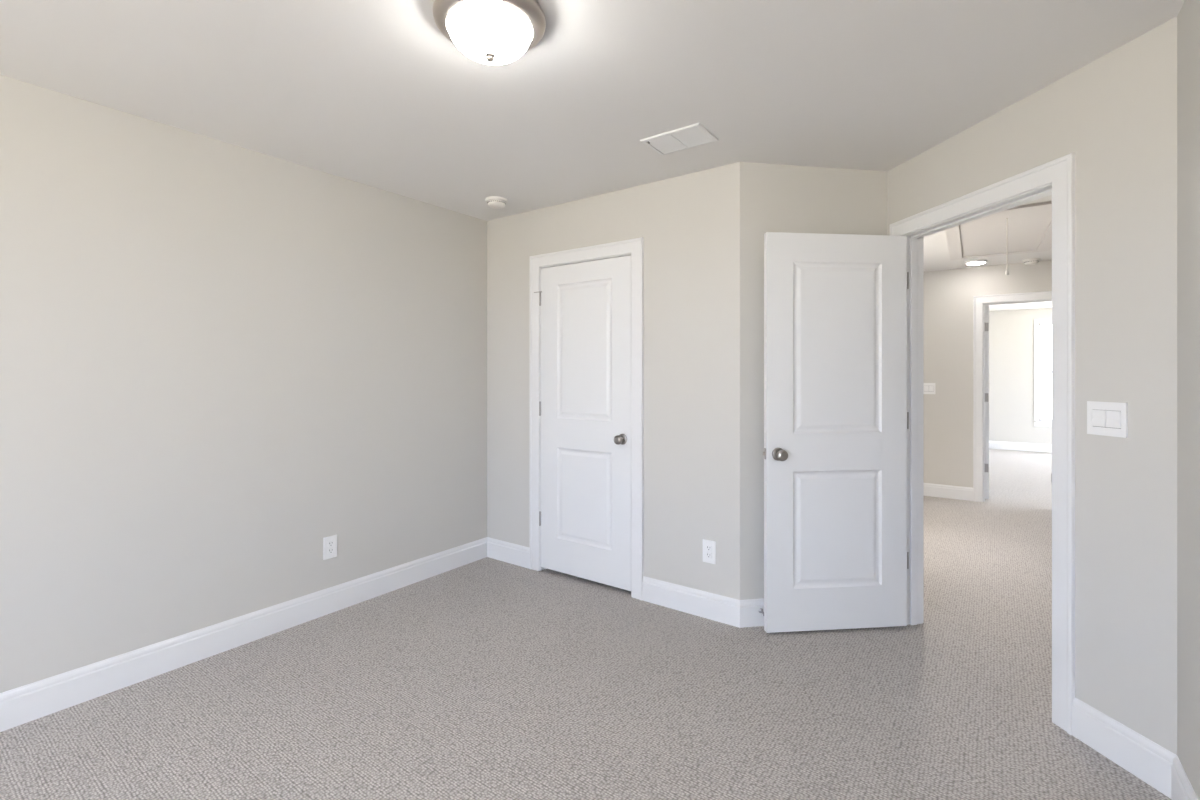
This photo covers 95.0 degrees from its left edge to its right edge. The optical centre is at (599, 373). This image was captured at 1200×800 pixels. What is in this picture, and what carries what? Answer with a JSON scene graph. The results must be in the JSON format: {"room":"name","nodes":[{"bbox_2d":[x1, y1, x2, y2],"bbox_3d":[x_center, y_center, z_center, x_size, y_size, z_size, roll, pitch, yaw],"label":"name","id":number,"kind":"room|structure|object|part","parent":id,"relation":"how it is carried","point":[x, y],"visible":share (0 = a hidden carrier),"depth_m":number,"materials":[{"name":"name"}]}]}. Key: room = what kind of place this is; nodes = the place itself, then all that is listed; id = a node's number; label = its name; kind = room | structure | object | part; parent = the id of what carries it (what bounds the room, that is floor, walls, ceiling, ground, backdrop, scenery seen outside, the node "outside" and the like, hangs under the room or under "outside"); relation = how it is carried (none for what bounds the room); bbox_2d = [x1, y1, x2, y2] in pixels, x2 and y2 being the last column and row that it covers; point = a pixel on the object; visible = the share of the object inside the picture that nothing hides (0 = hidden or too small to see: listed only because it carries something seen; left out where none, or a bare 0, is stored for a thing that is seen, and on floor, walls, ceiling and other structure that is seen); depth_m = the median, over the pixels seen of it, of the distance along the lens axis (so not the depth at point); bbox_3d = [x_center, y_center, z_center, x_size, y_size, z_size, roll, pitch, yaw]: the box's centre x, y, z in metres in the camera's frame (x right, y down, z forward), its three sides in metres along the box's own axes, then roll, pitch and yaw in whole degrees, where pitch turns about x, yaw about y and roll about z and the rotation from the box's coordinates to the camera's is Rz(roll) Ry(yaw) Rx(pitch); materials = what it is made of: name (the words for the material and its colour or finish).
{"room":"empty bedroom","nodes":[
{"label":"empty bedroom","id":0,"kind":"room"},
{"bbox_2d":[0,75,486,692],"bbox_3d":[-1.873,0.106,2.642,0.115,2.440,7.135,0,0,36],"label":"wall","id":1,"kind":"structure","parent":0,"point":[220,361],"depth_m":2.56,"materials":[{"name":"beige paint"}]},
{"bbox_2d":[0,537,486,731],"bbox_3d":[-2.325,1.256,1.901,0.014,0.139,5.174,0,0,36],"label":"baseboard","id":2,"kind":"structure","parent":1,"relation":"attached to","point":[21,705],"depth_m":2.56,"materials":[{"name":"white paint"}]},
{"bbox_2d":[323,535,336,559],"bbox_3d":[-1.498,0.963,3.058,0.009,0.124,0.077,0,0,36],"label":"wall outlet","id":3,"kind":"object","parent":1,"relation":"attached to","point":[330,542],"visible":1,"depth_m":3.05,"materials":[{"name":"white plastic"}]},
{"bbox_2d":[328,548,333,553],"bbox_3d":[-1.496,0.983,3.056,0.004,0.029,0.034,0,0,36],"label":"receptacle","id":4,"kind":"object","parent":3,"relation":"attached to","point":[330,550],"depth_m":3.06,"materials":[{"name":"grey plastic"}]},
{"bbox_2d":[328,541,333,546],"bbox_3d":[-1.496,0.944,3.056,0.004,0.029,0.034,0,0,36],"label":"receptacle","id":5,"kind":"object","parent":3,"relation":"attached to","point":[330,543],"depth_m":3.06,"materials":[{"name":"grey plastic"}]},
{"bbox_2d":[0,449,1170,799],"bbox_3d":[3.207,1.386,3.606,7.600,0.120,15.000,0,0,36],"label":"floor","id":6,"kind":"structure","parent":0,"point":[487,678],"depth_m":2.20,"materials":[{"name":"carpet"}]},
{"bbox_2d":[0,0,1184,310],"bbox_3d":[3.207,-1.174,3.606,7.600,0.120,15.000,0,0,36],"label":"ceiling","id":7,"kind":"structure","parent":0,"point":[373,93],"depth_m":2.07,"materials":[{"name":"white paint"}]},
{"bbox_2d":[432,0,545,64],"bbox_3d":[-0.340,-1.040,1.702,0.342,0.148,0.342,0,0,36],"label":"ceiling light","id":8,"kind":"object","parent":7,"relation":"attached to","point":[492,32],"visible":1,"depth_m":1.63,"materials":[{"name":"white glass"}]},
{"bbox_2d":[485,196,507,208],"bbox_3d":[-0.662,-1.089,3.517,0.140,0.049,0.140,0,0,36],"label":"smoke detector","id":9,"kind":"object","parent":7,"relation":"attached to","point":[495,202],"visible":1,"depth_m":3.48,"materials":[{"name":"white plastic"}]},
{"bbox_2d":[640,123,717,154],"bbox_3d":[0.376,-1.106,2.614,0.304,0.016,0.212,0,0,36],"label":"ceiling vent","id":10,"kind":"object","parent":7,"relation":"in","point":[694,135],"visible":1,"depth_m":2.60,"materials":[{"name":"white metal"}]},
{"bbox_2d":[965,260,986,264],"bbox_3d":[3.725,-1.100,5.450,0.184,0.028,0.184,0,0,36],"label":"recessed light","id":11,"kind":"object","parent":7,"relation":"in","point":[973,262],"visible":1,"depth_m":5.41,"materials":[{"name":"white plastic"}]},
{"bbox_2d":[967,262,984,264],"bbox_3d":[3.725,-1.094,5.450,0.152,0.016,0.152,0,0,36],"label":"diffuser","id":12,"kind":"object","parent":11,"relation":"attached to","point":[968,263],"depth_m":5.42,"materials":[{"name":"white plastic"}]},
{"bbox_2d":[944,201,1051,274],"bbox_3d":[3.208,-0.906,4.388,0.744,0.415,1.730,0,0,34],"label":"attic hatch","id":13,"kind":"object","parent":7,"relation":"attached to","point":[1027,228],"visible":0.88,"depth_m":4.31,"materials":[{"name":"white paint"}]},
{"bbox_3d":[3.208,-1.107,4.388,0.546,0.010,1.532,0,0,34],"label":"panel","id":14,"kind":"part","parent":13,"relation":"part of","materials":[{"name":"white paint"}]},
{"bbox_3d":[2.885,-0.915,3.898,0.012,0.373,0.012,0,0,34],"label":"pull cord","id":15,"kind":"part","parent":13,"relation":"part of","materials":[{"name":"white fabric"}]},
{"bbox_2d":[1022,258,1040,264],"bbox_3d":[4.200,-1.089,5.355,0.140,0.049,0.140,0,0,36],"label":"smoke detector","id":16,"kind":"object","parent":7,"relation":"attached to","point":[1032,261],"visible":1,"depth_m":5.32,"materials":[{"name":"white plastic"}]},
{"bbox_2d":[487,162,739,599],"bbox_3d":[-0.010,0.106,3.494,1.916,2.440,0.115,0,0,36],"label":"wall","id":17,"kind":"structure","parent":0,"point":[688,224],"depth_m":3.12,"materials":[{"name":"beige paint"}]},
{"bbox_2d":[534,255,630,590],"bbox_3d":[-0.113,0.294,3.520,0.782,2.008,0.166,0,0,36],"label":"door","id":18,"kind":"structure","parent":17,"relation":"in","point":[585,403],"depth_m":3.47,"materials":[{"name":"white paint"}]},
{"bbox_3d":[0.115,0.393,3.289,0.057,0.057,0.056,0,0,36],"label":"knob","id":19,"kind":"part","parent":18,"relation":"part of","materials":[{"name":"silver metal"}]},
{"bbox_2d":[530,237,643,600],"bbox_3d":[-0.073,0.263,3.539,0.894,2.126,0.152,0,0,36],"label":"door frame","id":20,"kind":"structure","parent":17,"relation":"attached to","point":[633,247],"depth_m":3.37,"materials":[{"name":"white paint"}]},
{"bbox_2d":[487,537,739,627],"bbox_3d":[-0.045,1.256,3.440,1.922,0.139,0.014,0,0,36],"label":"baseboard","id":21,"kind":"structure","parent":17,"relation":"attached to","point":[719,608],"depth_m":3.09,"materials":[{"name":"white paint"}]},
{"bbox_2d":[703,539,715,563],"bbox_3d":[0.592,0.964,2.985,0.077,0.124,0.009,0,0,36],"label":"wall outlet","id":22,"kind":"object","parent":17,"relation":"attached to","point":[709,547],"visible":1,"depth_m":2.98,"materials":[{"name":"white plastic"}]},
{"bbox_2d":[706,552,711,557],"bbox_3d":[0.591,0.984,2.983,0.034,0.029,0.004,0,0,36],"label":"receptacle","id":23,"kind":"object","parent":22,"relation":"attached to","point":[708,554],"depth_m":2.98,"materials":[{"name":"grey plastic"}]},
{"bbox_2d":[706,545,711,550],"bbox_3d":[0.591,0.945,2.983,0.034,0.029,0.004,0,0,36],"label":"receptacle","id":24,"kind":"object","parent":22,"relation":"attached to","point":[708,547],"depth_m":2.98,"materials":[{"name":"grey plastic"}]},
{"bbox_2d":[740,162,886,599],"bbox_3d":[1.205,0.106,3.024,0.973,2.440,0.115,0,0,-9],"label":"wall","id":25,"kind":"structure","parent":0,"point":[773,197],"depth_m":2.91,"materials":[{"name":"beige paint"}]},
{"bbox_2d":[740,598,763,627],"bbox_3d":[1.156,1.256,2.950,0.864,0.139,0.014,0,0,-9],"label":"baseboard","id":26,"kind":"structure","parent":25,"relation":"attached to","point":[750,616],"depth_m":2.89,"materials":[{"name":"white paint"}]},
{"bbox_2d":[924,260,1051,487],"bbox_3d":[4.595,0.106,5.315,4.740,2.440,0.115,0,0,36],"label":"wall","id":27,"kind":"structure","parent":0,"point":[948,294],"depth_m":5.84,"materials":[{"name":"beige paint"}]},
{"bbox_2d":[924,383,934,393],"bbox_3d":[3.572,0.158,5.973,0.122,0.122,0.010,0,0,36],"label":"light switch","id":28,"kind":"object","parent":27,"relation":"attached to","point":[929,388],"visible":0.94,"depth_m":5.97,"materials":[{"name":"white plastic"}]},
{"bbox_2d":[924,483,972,500],"bbox_3d":[4.484,1.256,5.315,4.320,0.139,0.014,0,0,36],"label":"baseboard","id":29,"kind":"structure","parent":27,"relation":"attached to","point":[933,490],"depth_m":5.86,"materials":[{"name":"white paint"}]},
{"bbox_2d":[985,305,988,498],"bbox_3d":[4.233,0.296,6.086,0.166,2.030,0.736,0,0,29],"label":"door","id":30,"kind":"structure","parent":27,"relation":"in","point":[987,306],"depth_m":5.77,"materials":[{"name":"white paint"}]},
{"bbox_2d":[973,291,1051,501],"bbox_3d":[4.316,0.258,5.516,0.942,2.137,0.152,0,0,36],"label":"door frame","id":31,"kind":"structure","parent":27,"relation":"attached to","point":[979,302],"depth_m":5.71,"materials":[{"name":"white paint"}]},
{"bbox_2d":[989,308,1051,443],"bbox_3d":[8.132,0.106,9.004,5.500,2.440,0.115,0,0,36],"label":"wall","id":32,"kind":"structure","parent":0,"point":[1011,332],"depth_m":9.60,"materials":[{"name":"beige paint"}]},
{"bbox_2d":[989,441,1051,452],"bbox_3d":[8.095,1.256,8.951,5.300,0.139,0.014,0,0,36],"label":"baseboard","id":33,"kind":"structure","parent":32,"relation":"attached to","point":[1036,447],"depth_m":9.53,"materials":[{"name":"white paint"}]},
{"bbox_2d":[1034,319,1051,426],"bbox_3d":[7.877,-0.019,9.163,1.020,1.830,0.135,0,0,36],"label":"window","id":34,"kind":"structure","parent":32,"relation":"in","point":[1039,422],"depth_m":9.40,"materials":[{"name":"white paint"}]},
{"bbox_3d":[7.905,-0.034,9.201,0.900,1.680,0.040,0,0,36],"label":"frame","id":35,"kind":"part","parent":34,"relation":"part of","materials":[{"name":"white paint"}]},
{"bbox_2d":[887,17,1176,754],"bbox_3d":[1.619,0.106,3.154,0.115,2.440,3.002,0,0,-9],"label":"wall","id":36,"kind":"structure","parent":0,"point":[1117,112],"depth_m":1.88,"materials":[{"name":"beige paint"}]},
{"bbox_2d":[763,232,906,632],"bbox_3d":[1.219,0.296,2.841,0.779,2.030,0.166,0,0,-6],"label":"door","id":37,"kind":"structure","parent":36,"relation":"in","point":[835,452],"depth_m":2.82,"materials":[{"name":"white paint"}]},
{"bbox_3d":[0.908,0.406,2.754,0.057,0.057,0.056,0,0,-6],"label":"knob","id":38,"kind":"part","parent":37,"relation":"part of","materials":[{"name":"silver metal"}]},
{"bbox_2d":[890,153,1074,734],"bbox_3d":[1.724,0.258,2.514,0.152,2.137,0.980,0,0,-9],"label":"door frame","id":39,"kind":"structure","parent":36,"relation":"attached to","point":[1056,178],"depth_m":2.09,"materials":[{"name":"white paint"}]},
{"bbox_3d":[1.790,0.258,2.525,0.018,2.137,0.980,0,0,-9],"label":"casing","id":40,"kind":"part","parent":39,"relation":"part of","materials":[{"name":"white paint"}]},
{"bbox_2d":[1087,401,1127,437],"bbox_3d":[1.759,0.156,1.911,0.011,0.117,0.127,0,0,-9],"label":"light switch","id":41,"kind":"object","parent":36,"relation":"attached to","point":[1103,418],"visible":1,"depth_m":1.91,"materials":[{"name":"white plastic"}]},
{"bbox_2d":[1072,697,1175,798],"bbox_3d":[1.682,1.256,2.369,0.014,0.139,1.332,0,0,-9],"label":"baseboard","id":42,"kind":"structure","parent":36,"relation":"attached to","point":[1137,754],"depth_m":1.85,"materials":[{"name":"white paint"}]},
{"bbox_2d":[1177,0,1199,799],"bbox_3d":[0.404,0.106,-0.325,0.115,2.440,4.974,0,0,36],"label":"wall","id":43,"kind":"structure","parent":0,"point":[1188,18],"depth_m":1.60,"materials":[{"name":"beige paint"}]},
{"bbox_2d":[1171,755,1197,799],"bbox_3d":[0.379,1.256,-0.248,0.014,0.139,4.839,0,0,36],"label":"baseboard","id":44,"kind":"structure","parent":43,"relation":"attached to","point":[1181,787],"depth_m":1.65,"materials":[{"name":"white paint"}]}
]}

